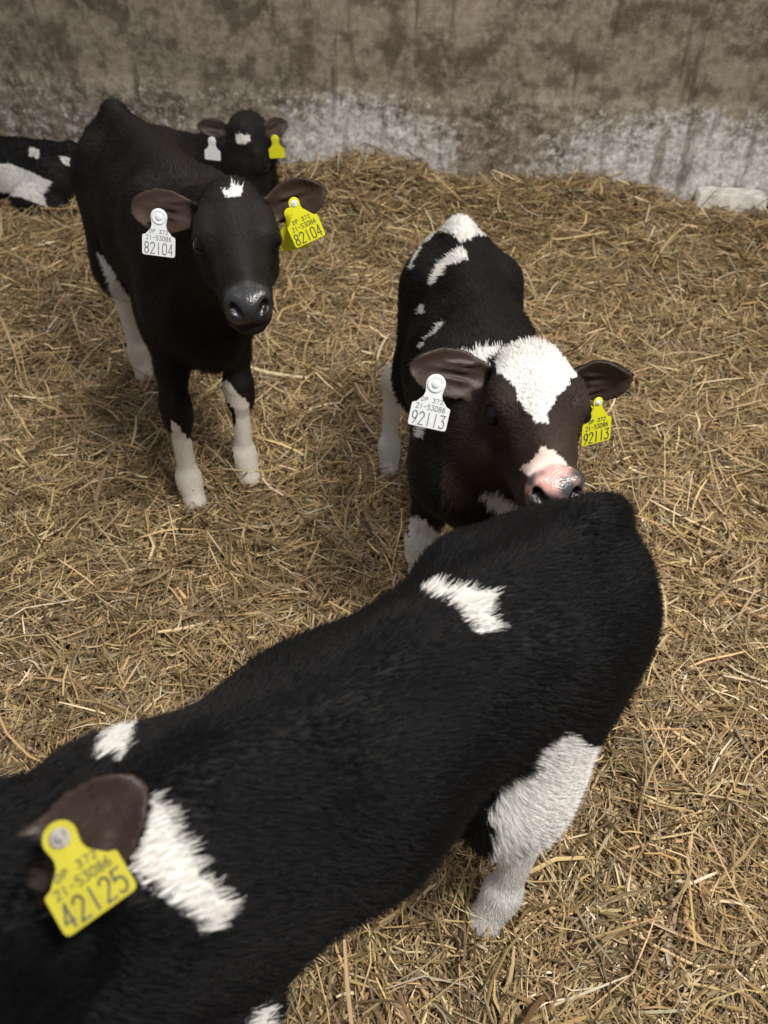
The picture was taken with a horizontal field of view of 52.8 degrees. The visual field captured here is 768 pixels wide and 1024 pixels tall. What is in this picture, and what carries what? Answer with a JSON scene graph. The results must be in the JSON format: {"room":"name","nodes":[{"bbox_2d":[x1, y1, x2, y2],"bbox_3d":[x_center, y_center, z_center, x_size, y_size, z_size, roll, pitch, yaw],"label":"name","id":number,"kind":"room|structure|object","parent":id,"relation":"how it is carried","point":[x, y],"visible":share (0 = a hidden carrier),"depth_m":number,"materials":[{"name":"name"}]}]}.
{"room":"farm building","nodes":[
{"label":"farm building","id":0,"kind":"room"},
{"bbox_2d":[0,0,767,207],"bbox_3d":[-0.290,-2.643,3.010,11.800,2.900,0.231,7,42,7],"label":"wall","id":1,"kind":"structure","parent":0,"point":[673,92],"depth_m":3.44,"materials":[{"name":"concrete"}]},
{"bbox_2d":[0,159,767,1017],"bbox_3d":[-0.100,-0.315,2.341,8.200,0.247,6.500,0,42,0],"label":"floor","id":2,"kind":"structure","parent":0,"point":[394,177],"depth_m":2.99,"materials":[{"name":"plant"}]},
{"bbox_2d":[175,108,286,196],"bbox_3d":[-0.792,-1.522,3.403,1.178,0.629,0.535,30,50,29],"label":"calf","id":3,"kind":"object","parent":2,"relation":"on","point":[248,146],"visible":0.2,"depth_m":2.96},
{"bbox_2d":[0,140,767,1023],"bbox_3d":[-0.353,-0.408,2.332,6.856,0.407,5.162,0,42,0],"label":"bedding","id":4,"kind":"object","parent":2,"relation":"on","point":[708,985],"visible":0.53,"depth_m":1.98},
{"bbox_2d":[0,135,79,218],"bbox_3d":[-1.878,-1.679,3.590,1.079,0.597,0.393,2,42,2],"label":"calf","id":5,"kind":"object","parent":4,"relation":"on","point":[36,170],"visible":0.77,"depth_m":3.54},
{"bbox_2d":[68,97,326,520],"bbox_3d":[-0.478,-0.481,1.959,0.361,0.933,1.278,-19,45,-20],"label":"calf","id":6,"kind":"object","parent":4,"relation":"on","point":[185,251],"visible":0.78,"depth_m":1.64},
{"bbox_2d":[146,234,170,241],"bbox_3d":[-0.416,-0.506,1.428,0.046,0.009,0.001,5,25,-7],"label":"print","id":7,"kind":"object","parent":6,"relation":"attached to","point":[146,234],"depth_m":1.43},
{"bbox_2d":[293,218,315,232],"bbox_3d":[-0.145,-0.519,1.400,0.046,0.009,0.001,-24,36,3],"label":"print","id":8,"kind":"object","parent":6,"relation":"on","point":[313,218],"depth_m":1.40},
{"bbox_2d":[0,487,667,1023],"bbox_3d":[-0.069,0.430,0.982,1.040,0.887,0.344,-28,49,-28],"label":"calf","id":9,"kind":"object","parent":4,"relation":"on","point":[186,865],"visible":0.98,"depth_m":0.73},
{"bbox_2d":[53,850,97,883],"bbox_3d":[-0.218,0.250,0.546,0.031,0.001,0.006,-32,83,-16],"label":"print","id":10,"kind":"object","parent":9,"relation":"on","point":[93,858],"depth_m":0.55},
{"bbox_2d":[53,856,111,901],"bbox_3d":[-0.212,0.258,0.544,0.042,0.001,0.008,-32,83,-16],"label":"print","id":11,"kind":"object","parent":9,"relation":"on","point":[100,862],"depth_m":0.55},
{"bbox_2d":[378,212,634,573],"bbox_3d":[0.196,-0.124,1.667,0.369,0.794,1.018,-3,42,-3],"label":"calf","id":12,"kind":"object","parent":4,"relation":"on","point":[498,415],"visible":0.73,"depth_m":1.29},
{"bbox_2d":[416,402,444,412],"bbox_3d":[0.071,-0.160,1.182,0.046,0.009,0.001,12,17,1],"label":"print","id":13,"kind":"object","parent":12,"relation":"on","point":[417,402],"depth_m":1.18},
{"bbox_2d":[421,396,443,404],"bbox_3d":[0.074,-0.170,1.178,0.034,0.007,0.001,12,18,1],"label":"print","id":14,"kind":"object","parent":12,"relation":"on","point":[422,396],"depth_m":1.18},
{"bbox_2d":[585,421,607,431],"bbox_3d":[0.332,-0.134,1.207,0.038,0.009,0.001,-15,40,-8],"label":"print","id":15,"kind":"object","parent":12,"relation":"on","point":[603,424],"depth_m":1.21},
{"bbox_2d":[692,186,767,219],"bbox_3d":[1.553,-1.348,3.514,0.306,0.224,0.117,6,42,7],"label":"concrete block","id":16,"kind":"object","parent":4,"relation":"on","point":[735,197],"visible":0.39,"depth_m":3.43,"materials":[{"name":"white concrete"}]}
]}

